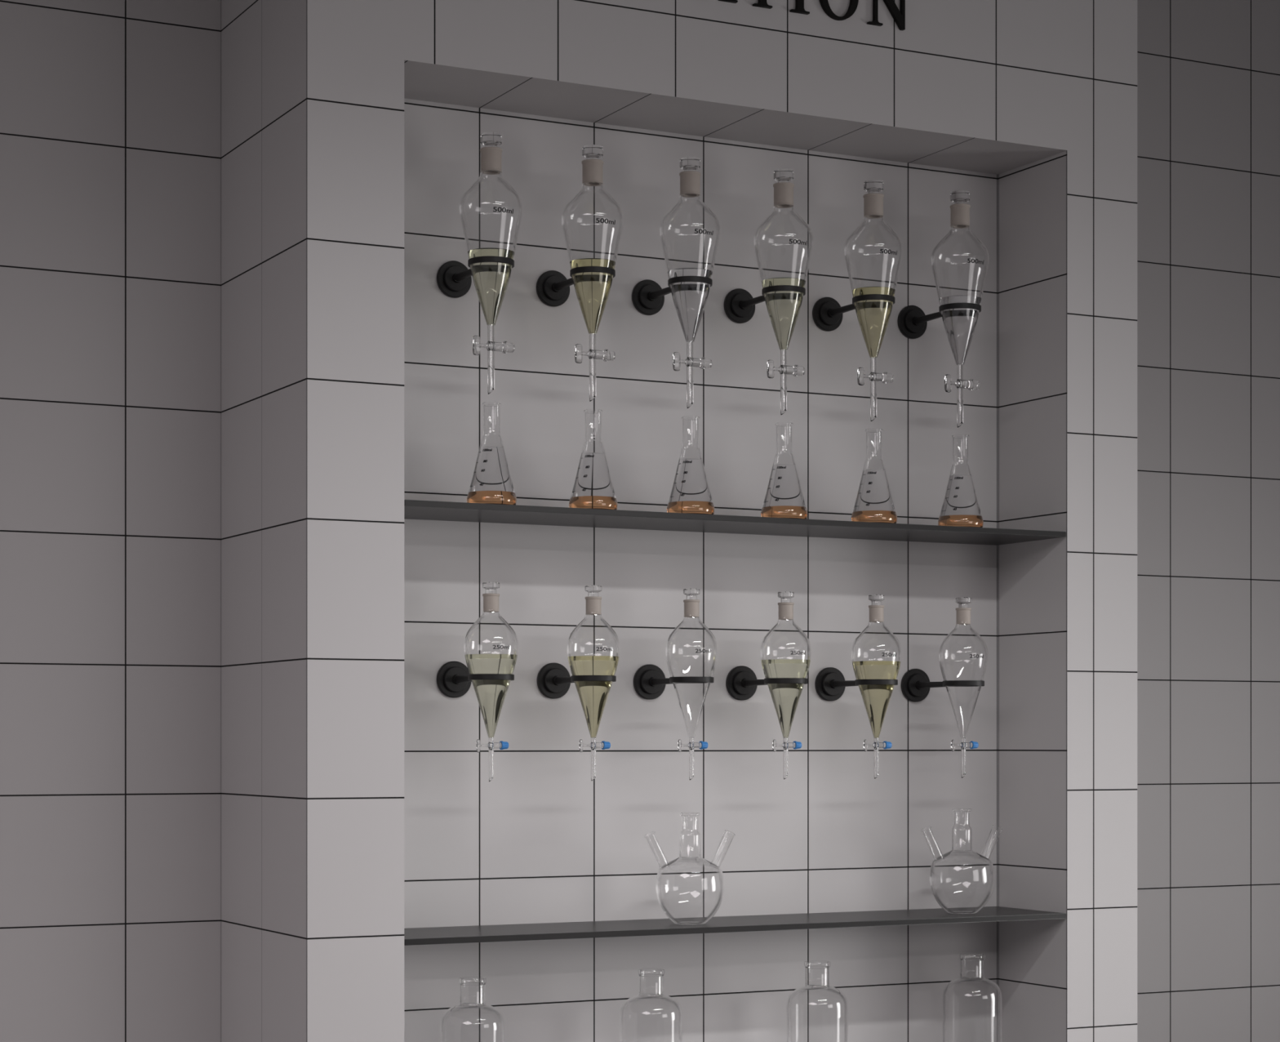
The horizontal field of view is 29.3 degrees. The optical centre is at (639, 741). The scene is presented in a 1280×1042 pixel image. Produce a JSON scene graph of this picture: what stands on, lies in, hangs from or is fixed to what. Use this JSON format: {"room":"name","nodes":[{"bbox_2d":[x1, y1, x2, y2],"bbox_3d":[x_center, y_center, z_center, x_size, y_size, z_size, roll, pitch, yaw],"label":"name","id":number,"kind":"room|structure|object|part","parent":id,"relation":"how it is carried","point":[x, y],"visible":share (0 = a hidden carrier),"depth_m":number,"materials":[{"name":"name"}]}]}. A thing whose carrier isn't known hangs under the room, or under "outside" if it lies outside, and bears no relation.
{"room":"laboratory","nodes":[
{"label":"laboratory","id":0,"kind":"room"},
{"bbox_2d":[0,0,221,1041],"bbox_3d":[-2.997,0.025,2.747,5.180,3.050,0.150,0,0,-27],"label":"wall","id":1,"kind":"structure","parent":0,"point":[110,110],"depth_m":3.78,"materials":[{"name":"tile"}]},
{"bbox_2d":[221,0,404,1041],"bbox_3d":[-0.524,0.025,3.763,0.149,3.050,0.503,0,0,-27],"label":"wall","id":2,"kind":"structure","parent":0,"point":[313,91],"depth_m":3.56,"materials":[{"name":"tile"}]},
{"bbox_2d":[404,98,997,1041],"bbox_3d":[0.027,0.279,4.157,1.193,2.543,0.304,0,0,-27],"label":"wall","id":3,"kind":"structure","parent":0,"point":[541,840],"depth_m":4.01,"materials":[{"name":"tile"}]},
{"bbox_2d":[436,661,514,697],"bbox_3d":[-0.250,-0.097,3.742,0.070,0.057,0.181,0,0,-27],"label":"wall bracket","id":4,"kind":"object","parent":3,"relation":"attached to","point":[454,679],"visible":0.92,"depth_m":3.81,"materials":[{"name":"black metal"}]},
{"bbox_3d":[-0.289,-0.097,3.820,0.057,0.057,0.007,0,0,-27],"label":"mounting plate","id":5,"kind":"part","parent":4,"relation":"part of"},
{"bbox_3d":[-0.262,-0.097,3.765,0.010,0.010,0.097,0,0,-27],"label":"arm","id":6,"kind":"part","parent":4,"relation":"part of"},
{"bbox_2d":[463,582,518,781],"bbox_3d":[-0.224,-0.090,3.693,0.082,0.300,0.082,0,0,-27],"label":"funnel","id":7,"kind":"object","parent":4,"relation":"in","point":[491,694],"visible":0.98,"depth_m":3.68,"materials":[{"name":"clear glass"}]},
{"bbox_3d":[-0.236,0.006,3.686,0.019,0.020,0.005,0,0,-27],"label":"handle","id":8,"kind":"part","parent":7,"relation":"part of","materials":[{"name":"clear glass"}]},
{"bbox_3d":[-0.224,-0.103,3.693,0.082,0.194,0.082,0,0,-27],"label":"bulb","id":9,"kind":"part","parent":7,"relation":"part of","materials":[{"name":"clear glass"}]},
{"bbox_3d":[-0.224,0.026,3.693,0.008,0.067,0.008,0,0,-32],"label":"stem","id":10,"kind":"part","parent":7,"relation":"part of","materials":[{"name":"clear glass"}]},
{"bbox_2d":[436,256,514,297],"bbox_3d":[-0.250,-0.720,3.742,0.070,0.057,0.181,0,0,-27],"label":"wall bracket","id":11,"kind":"object","parent":3,"relation":"attached to","point":[454,279],"visible":0.85,"depth_m":3.81,"materials":[{"name":"black metal"}]},
{"bbox_3d":[-0.289,-0.720,3.820,0.057,0.057,0.007,0,0,-27],"label":"mounting plate","id":12,"kind":"part","parent":11,"relation":"part of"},
{"bbox_3d":[-0.262,-0.720,3.765,0.010,0.010,0.097,0,0,-27],"label":"arm","id":13,"kind":"part","parent":11,"relation":"part of"},
{"bbox_2d":[458,132,523,394],"bbox_3d":[-0.224,-0.718,3.693,0.096,0.392,0.096,0,0,38],"label":"funnel","id":14,"kind":"object","parent":11,"relation":"in","point":[491,279],"visible":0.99,"depth_m":3.68,"materials":[{"name":"clear glass"}]},
{"bbox_3d":[-0.240,-0.595,3.685,0.023,0.030,0.008,0,0,-27],"label":"handle","id":15,"kind":"part","parent":14,"relation":"part of","materials":[{"name":"clear glass"}]},
{"bbox_3d":[-0.224,-0.575,3.693,0.010,0.106,0.010,0,0,-27],"label":"stem","id":16,"kind":"part","parent":14,"relation":"part of","materials":[{"name":"clear glass"}]},
{"bbox_3d":[-0.224,-0.744,3.693,0.096,0.232,0.096,0,0,-27],"label":"bulb","id":17,"kind":"part","parent":14,"relation":"part of","materials":[{"name":"clear glass"}]},
{"bbox_2d":[536,266,615,306],"bbox_3d":[-0.098,-0.720,3.820,0.070,0.057,0.181,0,0,-27],"label":"wall bracket","id":18,"kind":"object","parent":3,"relation":"attached to","point":[553,287],"visible":0.86,"depth_m":3.88,"materials":[{"name":"black metal"}]},
{"bbox_3d":[-0.138,-0.720,3.898,0.057,0.057,0.007,0,0,-27],"label":"mounting plate","id":19,"kind":"part","parent":18,"relation":"part of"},
{"bbox_3d":[-0.110,-0.720,3.843,0.010,0.010,0.097,0,0,-27],"label":"arm","id":20,"kind":"part","parent":18,"relation":"part of"},
{"bbox_2d":[561,144,623,401],"bbox_3d":[-0.073,-0.718,3.771,0.096,0.392,0.096,0,0,-3],"label":"funnel","id":21,"kind":"object","parent":18,"relation":"in","point":[592,289],"visible":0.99,"depth_m":3.76,"materials":[{"name":"clear glass"}]},
{"bbox_3d":[-0.088,-0.595,3.763,0.023,0.030,0.008,0,0,-27],"label":"handle","id":22,"kind":"part","parent":21,"relation":"part of","materials":[{"name":"clear glass"}]},
{"bbox_3d":[-0.073,-0.575,3.771,0.010,0.106,0.010,0,0,-27],"label":"stem","id":23,"kind":"part","parent":21,"relation":"part of","materials":[{"name":"clear glass"}]},
{"bbox_3d":[-0.073,-0.744,3.771,0.096,0.232,0.096,0,0,-27],"label":"bulb","id":24,"kind":"part","parent":21,"relation":"part of","materials":[{"name":"clear glass"}]},
{"bbox_2d":[537,662,616,698],"bbox_3d":[-0.097,-0.097,3.821,0.070,0.057,0.181,0,0,-27],"label":"wall bracket","id":25,"kind":"object","parent":3,"relation":"attached to","point":[554,680],"visible":0.92,"depth_m":3.88,"materials":[{"name":"black metal"}]},
{"bbox_3d":[-0.137,-0.097,3.898,0.057,0.057,0.007,0,0,-27],"label":"mounting plate","id":26,"kind":"part","parent":25,"relation":"part of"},
{"bbox_3d":[-0.109,-0.097,3.844,0.010,0.010,0.097,0,0,-27],"label":"arm","id":27,"kind":"part","parent":25,"relation":"part of"},
{"bbox_2d":[566,585,620,780],"bbox_3d":[-0.071,-0.090,3.771,0.082,0.300,0.082,0,0,-27],"label":"funnel","id":28,"kind":"object","parent":25,"relation":"in","point":[593,695],"visible":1,"depth_m":3.76,"materials":[{"name":"clear glass"}]},
{"bbox_3d":[-0.084,0.006,3.765,0.019,0.020,0.005,0,0,-27],"label":"handle","id":29,"kind":"part","parent":28,"relation":"part of","materials":[{"name":"clear glass"}]},
{"bbox_3d":[-0.072,0.026,3.771,0.008,0.067,0.008,0,0,-22],"label":"stem","id":30,"kind":"part","parent":28,"relation":"part of","materials":[{"name":"clear glass"}]},
{"bbox_3d":[-0.072,-0.103,3.771,0.082,0.194,0.082,0,0,-27],"label":"bulb","id":31,"kind":"part","parent":28,"relation":"part of","materials":[{"name":"clear glass"}]},
{"bbox_2d":[631,275,712,315],"bbox_3d":[0.053,-0.720,3.898,0.070,0.057,0.181,0,0,-27],"label":"wall bracket","id":32,"kind":"object","parent":3,"relation":"attached to","point":[647,295],"visible":0.87,"depth_m":3.96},
{"bbox_3d":[0.013,-0.720,3.975,0.057,0.057,0.007,0,0,-27],"label":"mounting plate","id":33,"kind":"part","parent":32,"relation":"part of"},
{"bbox_3d":[0.041,-0.720,3.921,0.010,0.010,0.097,0,0,-27],"label":"arm","id":34,"kind":"part","parent":32,"relation":"part of"},
{"bbox_2d":[659,156,720,408],"bbox_3d":[0.079,-0.718,3.848,0.096,0.392,0.096,0,0,38],"label":"funnel","id":35,"kind":"object","parent":32,"relation":"in","point":[690,298],"visible":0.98,"depth_m":3.83,"materials":[{"name":"clear glass"}]},
{"bbox_3d":[0.063,-0.595,3.840,0.023,0.030,0.008,0,0,-27],"label":"handle","id":36,"kind":"part","parent":35,"relation":"part of","materials":[{"name":"clear glass"}]},
{"bbox_3d":[0.079,-0.575,3.848,0.010,0.106,0.010,0,0,-27],"label":"stem","id":37,"kind":"part","parent":35,"relation":"part of","materials":[{"name":"clear glass"}]},
{"bbox_3d":[0.079,-0.744,3.848,0.096,0.232,0.096,0,0,-27],"label":"bulb","id":38,"kind":"part","parent":35,"relation":"part of","materials":[{"name":"clear glass"}]},
{"bbox_2d":[633,663,713,699],"bbox_3d":[0.056,-0.097,3.899,0.070,0.057,0.181,0,0,-27],"label":"wall bracket","id":39,"kind":"object","parent":3,"relation":"attached to","point":[650,682],"visible":1,"depth_m":3.96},
{"bbox_3d":[0.016,-0.097,3.977,0.057,0.057,0.007,0,0,-27],"label":"mounting plate","id":40,"kind":"part","parent":39,"relation":"part of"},
{"bbox_3d":[0.044,-0.097,3.922,0.010,0.010,0.097,0,0,-27],"label":"arm","id":41,"kind":"part","parent":39,"relation":"part of"},
{"bbox_2d":[665,588,717,779],"bbox_3d":[0.081,-0.090,3.849,0.082,0.300,0.082,0,0,-27],"label":"funnel","id":42,"kind":"object","parent":39,"relation":"in","point":[691,604],"visible":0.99,"depth_m":3.84,"materials":[{"name":"clear glass"}]},
{"bbox_3d":[0.069,0.006,3.843,0.019,0.020,0.005,0,0,-27],"label":"handle","id":43,"kind":"part","parent":42,"relation":"part of","materials":[{"name":"clear glass"}]},
{"bbox_3d":[0.081,0.026,3.850,0.008,0.067,0.008,0,0,-22],"label":"stem","id":44,"kind":"part","parent":42,"relation":"part of","materials":[{"name":"clear glass"}]},
{"bbox_3d":[0.081,-0.103,3.850,0.082,0.194,0.082,0,0,-27],"label":"bulb","id":45,"kind":"part","parent":42,"relation":"part of","materials":[{"name":"clear glass"}]},
{"bbox_2d":[404,499,1066,545],"bbox_3d":[0.141,-0.348,3.934,1.190,0.009,0.198,0,0,-27],"label":"shelf","id":46,"kind":"object","parent":3,"relation":"attached to","point":[413,508],"visible":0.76,"depth_m":3.88,"materials":[{"name":"black metal"}]},
{"bbox_2d":[466,401,516,504],"bbox_3d":[-0.223,-0.431,3.693,0.075,0.157,0.075,0,0,-27],"label":"flask","id":47,"kind":"object","parent":46,"relation":"on","point":[491,482],"visible":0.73,"depth_m":3.67,"materials":[{"name":"clear glass"}]},
{"bbox_2d":[568,408,617,509],"bbox_3d":[-0.072,-0.431,3.771,0.075,0.157,0.075,0,0,-27],"label":"flask","id":48,"kind":"object","parent":46,"relation":"on","point":[593,487],"visible":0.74,"depth_m":3.75,"materials":[{"name":"clear glass"}]},
{"bbox_2d":[666,416,714,514],"bbox_3d":[0.080,-0.431,3.849,0.075,0.157,0.075,0,0,-27],"label":"flask","id":49,"kind":"object","parent":46,"relation":"on","point":[691,493],"visible":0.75,"depth_m":3.83,"materials":[{"name":"clear glass"}]},
{"bbox_2d":[760,422,807,519],"bbox_3d":[0.231,-0.431,3.927,0.075,0.157,0.075,0,0,-27],"label":"flask","id":50,"kind":"object","parent":46,"relation":"on","point":[784,498],"visible":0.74,"depth_m":3.90,"materials":[{"name":"clear glass"}]},
{"bbox_2d":[851,428,897,523],"bbox_3d":[0.382,-0.431,4.004,0.075,0.157,0.075,0,0,-27],"label":"flask","id":51,"kind":"object","parent":46,"relation":"on","point":[873,503],"visible":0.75,"depth_m":3.98,"materials":[{"name":"clear glass"}]},
{"bbox_2d":[937,434,983,527],"bbox_3d":[0.534,-0.431,4.082,0.075,0.157,0.075,0,0,-44],"label":"flask","id":52,"kind":"object","parent":46,"relation":"on","point":[960,507],"visible":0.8,"depth_m":4.06,"materials":[{"name":"clear glass"}]},
{"bbox_2d":[404,906,1066,945],"bbox_3d":[0.141,0.292,3.934,1.190,0.009,0.198,0,0,-27],"label":"shelf","id":53,"kind":"object","parent":3,"relation":"attached to","point":[584,929],"visible":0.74,"depth_m":3.88,"materials":[{"name":"black metal"}]},
{"bbox_2d":[644,812,735,924],"bbox_3d":[0.079,0.200,3.880,0.131,0.176,0.109,0,0,11],"label":"flask","id":54,"kind":"object","parent":53,"relation":"on","point":[679,858],"visible":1,"depth_m":3.87,"materials":[{"name":"clear glass"}]},
{"bbox_2d":[920,808,1002,913],"bbox_3d":[0.541,0.200,4.121,0.131,0.176,0.109,0,0,11],"label":"flask","id":55,"kind":"object","parent":53,"relation":"on","point":[952,851],"visible":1,"depth_m":4.11,"materials":[{"name":"clear glass"}]},
{"bbox_2d":[724,284,805,323],"bbox_3d":[0.204,-0.720,3.976,0.070,0.057,0.181,0,0,-27],"label":"wall bracket","id":56,"kind":"object","parent":3,"relation":"attached to","point":[739,303],"visible":0.88,"depth_m":4.04,"materials":[{"name":"black metal"}]},
{"bbox_3d":[0.165,-0.720,4.053,0.057,0.057,0.007,0,0,-27],"label":"mounting plate","id":57,"kind":"part","parent":56,"relation":"part of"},
{"bbox_3d":[0.193,-0.720,3.999,0.010,0.010,0.097,0,0,-27],"label":"arm","id":58,"kind":"part","parent":56,"relation":"part of"},
{"bbox_2d":[753,168,813,414],"bbox_3d":[0.230,-0.718,3.926,0.096,0.392,0.096,0,0,20],"label":"funnel","id":59,"kind":"object","parent":56,"relation":"in","point":[783,307],"visible":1,"depth_m":3.91,"materials":[{"name":"clear glass"}]},
{"bbox_3d":[0.214,-0.595,3.918,0.023,0.030,0.008,0,0,-27],"label":"handle","id":60,"kind":"part","parent":59,"relation":"part of","materials":[{"name":"clear glass"}]},
{"bbox_3d":[0.230,-0.575,3.926,0.010,0.106,0.010,0,0,-27],"label":"stem","id":61,"kind":"part","parent":59,"relation":"part of","materials":[{"name":"clear glass"}]},
{"bbox_3d":[0.230,-0.744,3.926,0.096,0.232,0.096,0,0,-27],"label":"bulb","id":62,"kind":"part","parent":59,"relation":"part of","materials":[{"name":"clear glass"}]},
{"bbox_2d":[725,665,807,700],"bbox_3d":[0.208,-0.097,3.978,0.070,0.057,0.181,0,0,-27],"label":"wall bracket","id":63,"kind":"object","parent":3,"relation":"attached to","point":[742,682],"visible":0.94,"depth_m":4.04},
{"bbox_3d":[0.168,-0.097,4.055,0.057,0.057,0.007,0,0,-27],"label":"mounting plate","id":64,"kind":"part","parent":63,"relation":"part of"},
{"bbox_3d":[0.196,-0.097,4.001,0.010,0.010,0.097,0,0,-27],"label":"arm","id":65,"kind":"part","parent":63,"relation":"part of"},
{"bbox_2d":[760,591,811,778],"bbox_3d":[0.234,-0.090,3.928,0.082,0.300,0.082,0,0,-27],"label":"funnel","id":66,"kind":"object","parent":63,"relation":"in","point":[785,697],"visible":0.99,"depth_m":3.92,"materials":[{"name":"clear glass"}]},
{"bbox_3d":[0.221,0.006,3.922,0.019,0.020,0.005,0,0,-27],"label":"handle","id":67,"kind":"part","parent":66,"relation":"part of","materials":[{"name":"clear glass"}]},
{"bbox_3d":[0.234,-0.103,3.928,0.082,0.194,0.082,0,0,-27],"label":"bulb","id":68,"kind":"part","parent":66,"relation":"part of","materials":[{"name":"clear glass"}]},
{"bbox_3d":[0.234,0.026,3.928,0.008,0.067,0.008,0,0,-22],"label":"stem","id":69,"kind":"part","parent":66,"relation":"part of","materials":[{"name":"clear glass"}]},
{"bbox_2d":[812,293,894,331],"bbox_3d":[0.356,-0.720,4.054,0.070,0.057,0.181,0,0,-27],"label":"wall bracket","id":70,"kind":"object","parent":3,"relation":"attached to","point":[827,312],"visible":0.85,"depth_m":4.12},
{"bbox_3d":[0.316,-0.720,4.131,0.057,0.057,0.007,0,0,-27],"label":"mounting plate","id":71,"kind":"part","parent":70,"relation":"part of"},
{"bbox_3d":[0.344,-0.720,4.077,0.010,0.010,0.097,0,0,-27],"label":"arm","id":72,"kind":"part","parent":70,"relation":"part of"},
{"bbox_2d":[814,666,897,701],"bbox_3d":[0.361,-0.097,4.056,0.070,0.057,0.181,0,0,-27],"label":"wall bracket","id":73,"kind":"object","parent":3,"relation":"attached to","point":[830,683],"visible":0.93,"depth_m":4.12,"materials":[{"name":"black metal"}]},
{"bbox_3d":[0.321,-0.097,4.133,0.057,0.057,0.007,0,0,-27],"label":"mounting plate","id":74,"kind":"part","parent":73,"relation":"part of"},
{"bbox_3d":[0.349,-0.097,4.079,0.010,0.010,0.097,0,0,-27],"label":"arm","id":75,"kind":"part","parent":73,"relation":"part of"},
{"bbox_2d":[851,594,901,777],"bbox_3d":[0.386,-0.090,4.006,0.082,0.300,0.082,0,0,-27],"label":"funnel","id":76,"kind":"object","parent":73,"relation":"in","point":[876,697],"visible":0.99,"depth_m":3.99,"materials":[{"name":"clear glass"}]},
{"bbox_3d":[0.374,0.006,4.000,0.019,0.020,0.005,0,0,-27],"label":"handle","id":77,"kind":"part","parent":76,"relation":"part of","materials":[{"name":"clear glass"}]},
{"bbox_3d":[0.386,0.026,4.006,0.008,0.067,0.008,0,0,-22],"label":"stem","id":78,"kind":"part","parent":76,"relation":"part of","materials":[{"name":"clear glass"}]},
{"bbox_3d":[0.386,-0.103,4.006,0.082,0.194,0.082,0,0,-27],"label":"bulb","id":79,"kind":"part","parent":76,"relation":"part of","materials":[{"name":"clear glass"}]},
{"bbox_2d":[897,302,981,338],"bbox_3d":[0.507,-0.720,4.131,0.070,0.057,0.181,0,0,-27],"label":"wall bracket","id":80,"kind":"object","parent":3,"relation":"attached to","point":[912,321],"visible":0.88,"depth_m":4.20,"materials":[{"name":"black metal"}]},
{"bbox_3d":[0.468,-0.720,4.209,0.057,0.057,0.007,0,0,-27],"label":"mounting plate","id":81,"kind":"part","parent":80,"relation":"part of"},
{"bbox_3d":[0.495,-0.720,4.154,0.010,0.010,0.097,0,0,-27],"label":"arm","id":82,"kind":"part","parent":80,"relation":"part of"},
{"bbox_2d":[900,668,984,701],"bbox_3d":[0.513,-0.097,4.134,0.070,0.057,0.181,0,0,-27],"label":"wall bracket","id":83,"kind":"object","parent":3,"relation":"attached to","point":[915,684],"visible":1,"depth_m":4.20,"materials":[{"name":"black metal"}]},
{"bbox_3d":[0.473,-0.097,4.212,0.057,0.057,0.007,0,0,-27],"label":"mounting plate","id":84,"kind":"part","parent":83,"relation":"part of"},
{"bbox_3d":[0.501,-0.097,4.157,0.010,0.010,0.097,0,0,-27],"label":"arm","id":85,"kind":"part","parent":83,"relation":"part of"},
{"bbox_2d":[938,596,988,777],"bbox_3d":[0.539,-0.090,4.085,0.082,0.300,0.082,0,0,-27],"label":"funnel","id":86,"kind":"object","parent":83,"relation":"in","point":[963,611],"visible":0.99,"depth_m":4.08,"materials":[{"name":"clear glass"}]},
{"bbox_3d":[0.526,0.006,4.079,0.019,0.020,0.005,0,0,-27],"label":"handle","id":87,"kind":"part","parent":86,"relation":"part of","materials":[{"name":"clear glass"}]},
{"bbox_3d":[0.539,0.026,4.085,0.008,0.067,0.008,0,0,-32],"label":"stem","id":88,"kind":"part","parent":86,"relation":"part of","materials":[{"name":"clear glass"}]},
{"bbox_3d":[0.539,-0.103,4.085,0.082,0.194,0.082,0,0,-27],"label":"bulb","id":89,"kind":"part","parent":86,"relation":"part of","materials":[{"name":"clear glass"}]},
{"bbox_3d":[0.141,0.612,3.934,1.190,0.009,0.198,0,0,-27],"label":"shelf","id":90,"kind":"object","parent":3,"relation":"attached to","visible":0},
{"bbox_2d":[440,977,505,1041],"bbox_3d":[-0.253,0.482,3.715,0.100,0.250,0.100,0,0,-27],"label":"glass bottle","id":91,"kind":"object","parent":90,"relation":"on","point":[460,1004],"visible":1,"depth_m":3.71,"materials":[{"name":"clear glass"}]},
{"bbox_2d":[619,967,683,1041],"bbox_3d":[0.018,0.482,3.854,0.100,0.250,0.100,0,0,-27],"label":"glass bottle","id":92,"kind":"object","parent":90,"relation":"on","point":[639,995],"visible":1,"depth_m":3.84,"materials":[{"name":"clear glass"}]},
{"bbox_2d":[786,960,848,1041],"bbox_3d":[0.289,0.482,3.994,0.100,0.250,0.100,0,0,-27],"label":"glass bottle","id":93,"kind":"object","parent":90,"relation":"on","point":[828,986],"visible":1,"depth_m":3.98,"materials":[{"name":"clear glass"}]},
{"bbox_2d":[942,952,1002,1041],"bbox_3d":[0.560,0.482,4.133,0.100,0.250,0.100,0,0,-27],"label":"glass bottle","id":94,"kind":"object","parent":90,"relation":"on","point":[983,978],"visible":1,"depth_m":4.12,"materials":[{"name":"clear glass"}]},
{"bbox_2d":[404,0,1066,174],"bbox_3d":[0.072,-1.246,4.069,1.193,0.507,0.503,0,0,-27],"label":"wall header","id":95,"kind":"structure","parent":0,"point":[978,86],"depth_m":3.89,"materials":[{"name":"tile"}]},
{"bbox_2d":[718,0,737,3],"bbox_3d":[0.117,-1.190,3.805,0.075,0.078,0.008,0,0,-27],"label":"sign letter","id":96,"kind":"object","parent":95,"relation":"attached to","point":[726,1],"visible":1,"depth_m":3.81,"materials":[{"name":"black paint"}]},
{"bbox_2d":[752,0,772,8],"bbox_3d":[0.192,-1.190,3.844,0.063,0.077,0.008,0,0,-27],"label":"sign letter","id":97,"kind":"object","parent":95,"relation":"attached to","point":[762,3],"visible":1,"depth_m":3.84,"materials":[{"name":"black paint"}]},
{"bbox_2d":[789,0,809,14],"bbox_3d":[0.252,-1.190,3.875,0.033,0.077,0.008,0,0,-27],"label":"sign letter","id":98,"kind":"object","parent":95,"relation":"attached to","point":[799,4],"visible":1,"depth_m":3.87,"materials":[{"name":"black paint"}]},
{"bbox_2d":[819,0,858,21],"bbox_3d":[0.316,-1.190,3.908,0.071,0.080,0.008,0,0,-27],"label":"sign letter","id":99,"kind":"object","parent":95,"relation":"attached to","point":[824,4],"visible":1,"depth_m":3.90,"materials":[{"name":"black paint"}]},
{"bbox_2d":[866,0,905,31],"bbox_3d":[0.400,-1.189,3.950,0.077,0.078,0.008,0,0,-27],"label":"sign letter","id":100,"kind":"object","parent":95,"relation":"attached to","point":[899,16],"visible":1,"depth_m":3.95,"materials":[{"name":"black paint"}]},
{"bbox_2d":[844,179,902,421],"bbox_3d":[0.381,-0.718,4.004,0.096,0.392,0.096,0,0,42],"label":"funnel","id":101,"kind":"object","parent":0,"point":[873,315],"visible":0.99,"depth_m":3.99,"materials":[{"name":"clear glass"}]},
{"bbox_3d":[0.366,-0.595,3.996,0.023,0.030,0.008,0,0,-27],"label":"handle","id":102,"kind":"part","parent":101,"relation":"part of","materials":[{"name":"clear glass"}]},
{"bbox_3d":[0.381,-0.575,4.004,0.010,0.106,0.010,0,0,-27],"label":"stem","id":103,"kind":"part","parent":101,"relation":"part of","materials":[{"name":"clear glass"}]},
{"bbox_3d":[0.381,-0.744,4.004,0.096,0.232,0.096,0,0,-27],"label":"bulb","id":104,"kind":"part","parent":101,"relation":"part of","materials":[{"name":"clear glass"}]},
{"bbox_2d":[931,190,989,427],"bbox_3d":[0.533,-0.718,4.082,0.096,0.392,0.096,0,0,20],"label":"funnel","id":105,"kind":"object","parent":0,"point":[959,324],"visible":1,"depth_m":4.07,"materials":[{"name":"clear glass"}]},
{"bbox_3d":[0.517,-0.595,4.074,0.023,0.030,0.008,0,0,-27],"label":"handle","id":106,"kind":"part","parent":105,"relation":"part of","materials":[{"name":"clear glass"}]},
{"bbox_3d":[0.533,-0.575,4.082,0.010,0.106,0.010,0,0,-27],"label":"stem","id":107,"kind":"part","parent":105,"relation":"part of","materials":[{"name":"clear glass"}]},
{"bbox_3d":[0.533,-0.744,4.082,0.096,0.232,0.096,0,0,-27],"label":"bulb","id":108,"kind":"part","parent":105,"relation":"part of","materials":[{"name":"clear glass"}]},
{"bbox_2d":[997,0,1137,1041],"bbox_3d":[0.668,0.025,4.376,0.148,3.050,0.503,0,0,-27],"label":"wall","id":109,"kind":"structure","parent":0,"point":[1067,220],"depth_m":4.16,"materials":[{"name":"tile"}]},
{"bbox_2d":[1137,0,1279,1041],"bbox_3d":[2.557,0.025,5.601,4.333,3.050,0.150,0,0,-27],"label":"wall","id":110,"kind":"structure","parent":0,"point":[1208,71],"depth_m":4.77,"materials":[{"name":"tile"}]}
]}

